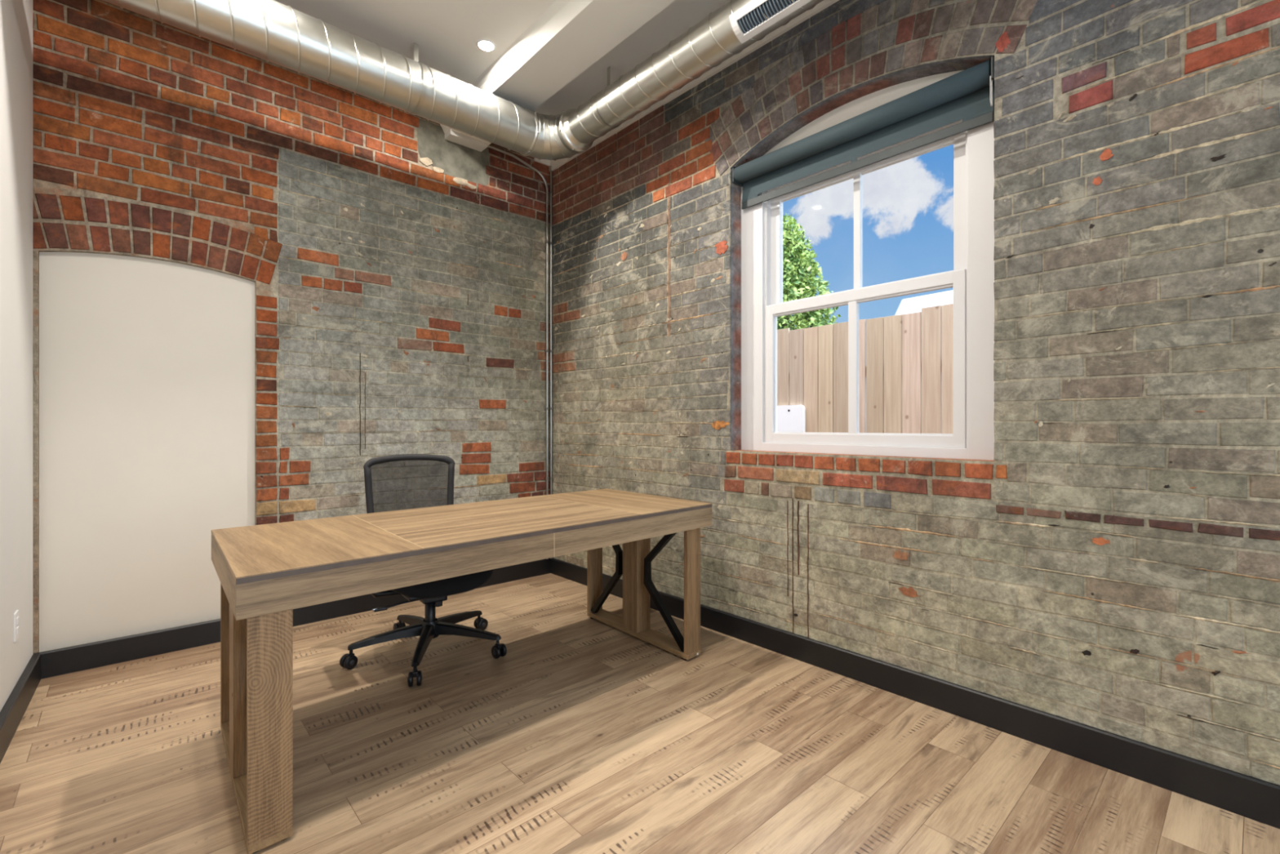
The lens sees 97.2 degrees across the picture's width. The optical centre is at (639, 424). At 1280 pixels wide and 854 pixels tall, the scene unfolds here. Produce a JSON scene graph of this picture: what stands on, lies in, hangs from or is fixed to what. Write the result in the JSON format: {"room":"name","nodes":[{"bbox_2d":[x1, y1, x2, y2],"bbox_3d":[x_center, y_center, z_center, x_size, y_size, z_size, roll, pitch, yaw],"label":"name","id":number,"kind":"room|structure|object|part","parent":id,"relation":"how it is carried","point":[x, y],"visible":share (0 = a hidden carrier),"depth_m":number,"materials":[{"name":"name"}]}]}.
{"room":"private office","nodes":[
{"label":"private office","id":0,"kind":"room"},
{"bbox_2d":[0,0,32,711],"bbox_3d":[-1.021,-0.460,0.409,0.120,3.260,5.596,0,0,-40],"label":"wall","id":1,"kind":"structure","parent":0,"point":[15,15],"depth_m":2.27,"materials":[{"name":"white paint"}]},
{"bbox_2d":[13,609,19,642],"bbox_3d":[-2.514,0.810,2.276,0.009,0.114,0.070,0,0,-40],"label":"wall outlet","id":2,"kind":"object","parent":1,"relation":"attached to","point":[16,618],"visible":1,"depth_m":2.26,"materials":[{"name":"white plastic"}]},
{"bbox_2d":[16,616,19,625],"bbox_3d":[-2.512,0.790,2.278,0.003,0.028,0.034,0,0,-40],"label":"socket","id":3,"kind":"object","parent":2,"relation":"attached to","point":[18,618],"depth_m":2.27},
{"bbox_2d":[16,626,19,635],"bbox_3d":[-2.512,0.830,2.278,0.003,0.028,0.034,0,0,-40],"label":"socket","id":4,"kind":"object","parent":2,"relation":"attached to","point":[18,628],"depth_m":2.27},
{"bbox_2d":[0,653,40,763],"bbox_3d":[-0.965,1.110,0.455,0.026,0.120,5.584,0,0,-40],"label":"baseboard","id":5,"kind":"structure","parent":1,"relation":"attached to","point":[12,712],"depth_m":2.22,"materials":[{"name":"black paint"}]},
{"bbox_2d":[32,0,550,654],"bbox_3d":[-1.875,-0.460,3.619,3.532,3.260,0.310,0,0,-42],"label":"wall","id":6,"kind":"structure","parent":0,"point":[257,282],"depth_m":3.09,"materials":[{"name":"brick"}]},
{"bbox_3d":[-2.498,0.149,2.919,0.879,2.042,0.020,0,0,-42],"label":"niche panel","id":7,"kind":"part","parent":6,"relation":"part of","materials":[{"name":"white paint"}]},
{"bbox_2d":[33,557,550,679],"bbox_3d":[-1.742,1.110,3.531,2.812,0.120,0.018,0,0,-42],"label":"baseboard","id":8,"kind":"structure","parent":6,"relation":"attached to","point":[64,660],"depth_m":2.93,"materials":[{"name":"black paint"}]},
{"bbox_2d":[444,128,487,151],"bbox_3d":[-1.218,-2.031,3.951,0.272,0.118,0.100,0,0,-42],"label":"ceiling box","id":9,"kind":"object","parent":6,"relation":"attached to","point":[451,135],"visible":0.5,"depth_m":3.93,"materials":[{"name":"white paint"}]},
{"bbox_2d":[487,145,549,559],"bbox_3d":[-0.930,-0.490,4.250,0.556,3.080,0.039,0,0,-42],"label":"conduit","id":10,"kind":"object","parent":6,"relation":"attached to","point":[547,242],"visible":0.96,"depth_m":4.41,"materials":[{"name":"grey metal"}]},
{"bbox_2d":[533,157,550,166],"bbox_3d":[-0.767,-2.067,4.414,0.138,0.045,0.020,0,0,-42],"label":"trim","id":11,"kind":"structure","parent":6,"relation":"attached to","point":[547,162],"depth_m":4.42,"materials":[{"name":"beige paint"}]},
{"bbox_2d":[274,0,730,146],"bbox_3d":[0.035,-2.170,1.442,3.628,0.340,6.100,0,0,-42],"label":"ceiling","id":12,"kind":"structure","parent":0,"point":[548,57],"depth_m":2.98,"materials":[{"name":"white paint"}]},
{"bbox_2d":[102,0,823,160],"bbox_3d":[0.197,-1.899,1.149,2.579,0.382,5.059,0,0,-42],"label":"air duct","id":13,"kind":"object","parent":12,"relation":"hanging from","point":[273,31],"visible":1,"depth_m":2.80,"materials":[{"name":"metal"}]},
{"bbox_2d":[728,0,812,43],"bbox_3d":[0.661,-1.772,2.273,0.095,0.084,0.690,0,0,-42],"label":"vent register","id":14,"kind":"object","parent":13,"relation":"attached to","point":[750,19],"depth_m":2.43,"materials":[{"name":"silver metal"}]},
{"bbox_2d":[476,39,495,51],"bbox_3d":[-0.846,-2.087,3.104,0.100,0.006,0.100,0,0,-42],"label":"recessed light","id":15,"kind":"object","parent":12,"relation":"in","point":[486,45],"visible":1,"depth_m":3.10,"materials":[{"name":"white plastic"}]},
{"bbox_2d":[0,573,1279,853],"bbox_3d":[0.035,1.220,1.442,3.628,0.100,6.100,0,0,-42],"label":"floor","id":16,"kind":"structure","parent":0,"point":[588,735],"depth_m":1.94,"materials":[{"name":"brown wood"}]},
{"bbox_2d":[339,453,506,687],"bbox_3d":[-1.107,0.667,2.908,0.778,1.005,0.790,0,0,-38],"label":"office chair","id":17,"kind":"object","parent":16,"relation":"on","point":[393,482],"visible":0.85,"depth_m":3.01,"materials":[{"name":"black plastic"}]},
{"bbox_3d":[-1.262,0.719,2.764,0.158,0.250,0.055,0,0,-38],"label":"armrest","id":18,"kind":"part","parent":17,"relation":"part of","materials":[{"name":"black plastic"}]},
{"bbox_3d":[-1.171,0.872,2.745,0.236,0.024,0.026,0,0,-40],"label":"height lever","id":19,"kind":"part","parent":17,"relation":"part of","materials":[{"name":"black plastic"}]},
{"bbox_3d":[-1.278,0.417,3.152,0.491,0.505,0.128,0,0,-38],"label":"backrest frame","id":20,"kind":"part","parent":17,"relation":"part of","materials":[{"name":"black plastic"}]},
{"bbox_3d":[-1.074,0.829,2.893,0.300,0.022,0.310,0,0,-38],"label":"seat plate","id":21,"kind":"part","parent":17,"relation":"part of","materials":[{"name":"black plastic"}]},
{"bbox_3d":[-1.053,0.774,2.891,0.550,0.107,0.490,0,0,-38],"label":"seat","id":22,"kind":"part","parent":17,"relation":"part of","materials":[{"name":"black fabric"}]},
{"bbox_2d":[211,488,711,853],"bbox_3d":[-0.635,0.785,2.517,2.059,0.770,0.886,0,0,-44],"label":"office desk","id":23,"kind":"object","parent":16,"relation":"on","point":[265,572],"visible":1,"depth_m":1.96,"materials":[{"name":"brown wood"}]},
{"bbox_3d":[-1.564,0.824,2.192,0.108,0.620,0.025,0,0,-44],"label":"leg","id":24,"kind":"part","parent":23,"relation":"part of","materials":[{"name":"brown wood"}]},
{"bbox_3d":[-1.308,0.824,1.893,0.115,0.620,0.125,0,0,-44],"label":"post","id":25,"kind":"part","parent":23,"relation":"part of","materials":[{"name":"brown wood"}]},
{"bbox_3d":[-1.026,0.824,1.564,0.108,0.620,0.025,0,0,-44],"label":"leg","id":26,"kind":"part","parent":23,"relation":"part of","materials":[{"name":"brown wood"}]},
{"bbox_3d":[-0.276,0.824,3.453,0.104,0.620,0.025,0,0,-44],"label":"leg","id":27,"kind":"part","parent":23,"relation":"part of","materials":[{"name":"brown wood"}]},
{"bbox_3d":[-0.021,0.824,3.154,0.111,0.620,0.125,0,0,-44],"label":"post","id":28,"kind":"part","parent":23,"relation":"part of","materials":[{"name":"brown wood"}]},
{"bbox_3d":[0.262,0.824,2.825,0.104,0.620,0.025,0,0,-44],"label":"leg","id":29,"kind":"part","parent":23,"relation":"part of","materials":[{"name":"brown wood"}]},
{"bbox_2d":[552,0,1279,785],"bbox_3d":[1.243,-0.585,2.551,0.308,3.510,6.120,0,0,-42],"label":"wall","id":30,"kind":"structure","parent":0,"point":[1113,566],"depth_m":2.09,"materials":[{"name":"brick"}]},
{"bbox_2d":[548,165,553,558],"bbox_3d":[-0.706,-0.495,4.452,0.024,3.090,0.039,0,0,-42],"label":"conduit","id":31,"kind":"object","parent":30,"relation":"attached to","point":[551,243],"visible":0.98,"depth_m":4.44,"materials":[{"name":"grey metal"}]},
{"bbox_2d":[549,0,839,172],"bbox_3d":[1.167,-2.047,2.401,0.022,0.085,5.600,0,0,-42],"label":"trim","id":32,"kind":"structure","parent":30,"relation":"attached to","point":[556,164],"depth_m":3.21,"materials":[{"name":"beige paint"}]},
{"bbox_2d":[741,70,994,460],"bbox_3d":[1.058,-0.718,2.775,0.120,1.725,1.320,0,0,-42],"label":"window","id":33,"kind":"structure","parent":30,"relation":"in","point":[971,278],"depth_m":2.63,"materials":[{"name":"white plastic"}]},
{"bbox_2d":[732,54,994,209],"bbox_3d":[0.978,-1.334,2.703,0.092,0.236,1.286,0,0,-42],"label":"roller blind","id":34,"kind":"object","parent":33,"relation":"attached to","point":[967,95],"visible":0.94,"depth_m":2.59,"materials":[{"name":"fabric"}]},
{"bbox_3d":[1.384,-1.312,2.221,0.022,0.116,0.005,0,0,-42],"label":"bead chain","id":35,"kind":"part","parent":34,"relation":"part of","materials":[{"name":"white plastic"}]},
{"bbox_3d":[1.040,-1.480,2.758,0.050,0.200,1.320,0,0,-42],"label":"arch panel","id":36,"kind":"part","parent":33,"relation":"part of","materials":[{"name":"white paint"}]},
{"bbox_3d":[1.041,-0.279,2.749,0.036,0.752,1.001,0,0,-42],"label":"sash","id":37,"kind":"part","parent":33,"relation":"part of","materials":[{"name":"white plastic"}]},
{"bbox_3d":[1.074,-0.955,2.780,0.034,0.670,1.001,0,0,-42],"label":"sash","id":38,"kind":"part","parent":33,"relation":"part of","materials":[{"name":"white plastic"}]},
{"bbox_2d":[550,557,1279,828],"bbox_3d":[1.174,1.110,2.396,0.018,0.120,5.582,0,0,-42],"label":"baseboard","id":39,"kind":"structure","parent":30,"relation":"attached to","point":[1250,797],"depth_m":2.11,"materials":[{"name":"black paint"}]},
{"label":"outside","id":40,"kind":"structure","parent":0,"visible":0},
{"bbox_3d":[8.176,1.530,24.685,39.700,0.120,42.000,0,0,-42],"label":"ground","id":41,"kind":"structure","parent":40,"visible":0},
{"bbox_2d":[777,212,841,330],"bbox_3d":[2.242,-0.873,8.537,1.660,4.695,1.527,0,0,-42],"label":"leafy tree","id":42,"kind":"object","parent":41,"relation":"on","point":[798,282],"visible":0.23,"depth_m":8.19,"materials":[{"name":"green plant"}]},
{"bbox_2d":[777,303,953,433],"bbox_3d":[1.689,0.309,4.629,0.145,2.322,5.400,0,0,-42],"label":"wooden fence","id":43,"kind":"object","parent":41,"relation":"on","point":[901,366],"visible":0.1,"depth_m":4.36,"materials":[{"name":"brown wood"}]},
{"bbox_2d":[777,404,804,431],"bbox_3d":[1.301,0.119,4.912,0.049,0.582,0.280,0,0,-42],"label":"utility cover","id":44,"kind":"object","parent":43,"relation":"attached to","point":[790,418],"visible":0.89,"depth_m":4.87,"materials":[{"name":"white plastic"}]},
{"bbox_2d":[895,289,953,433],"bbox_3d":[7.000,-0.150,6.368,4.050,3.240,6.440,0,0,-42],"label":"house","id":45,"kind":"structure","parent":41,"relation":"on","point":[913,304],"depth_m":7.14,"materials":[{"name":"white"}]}
]}

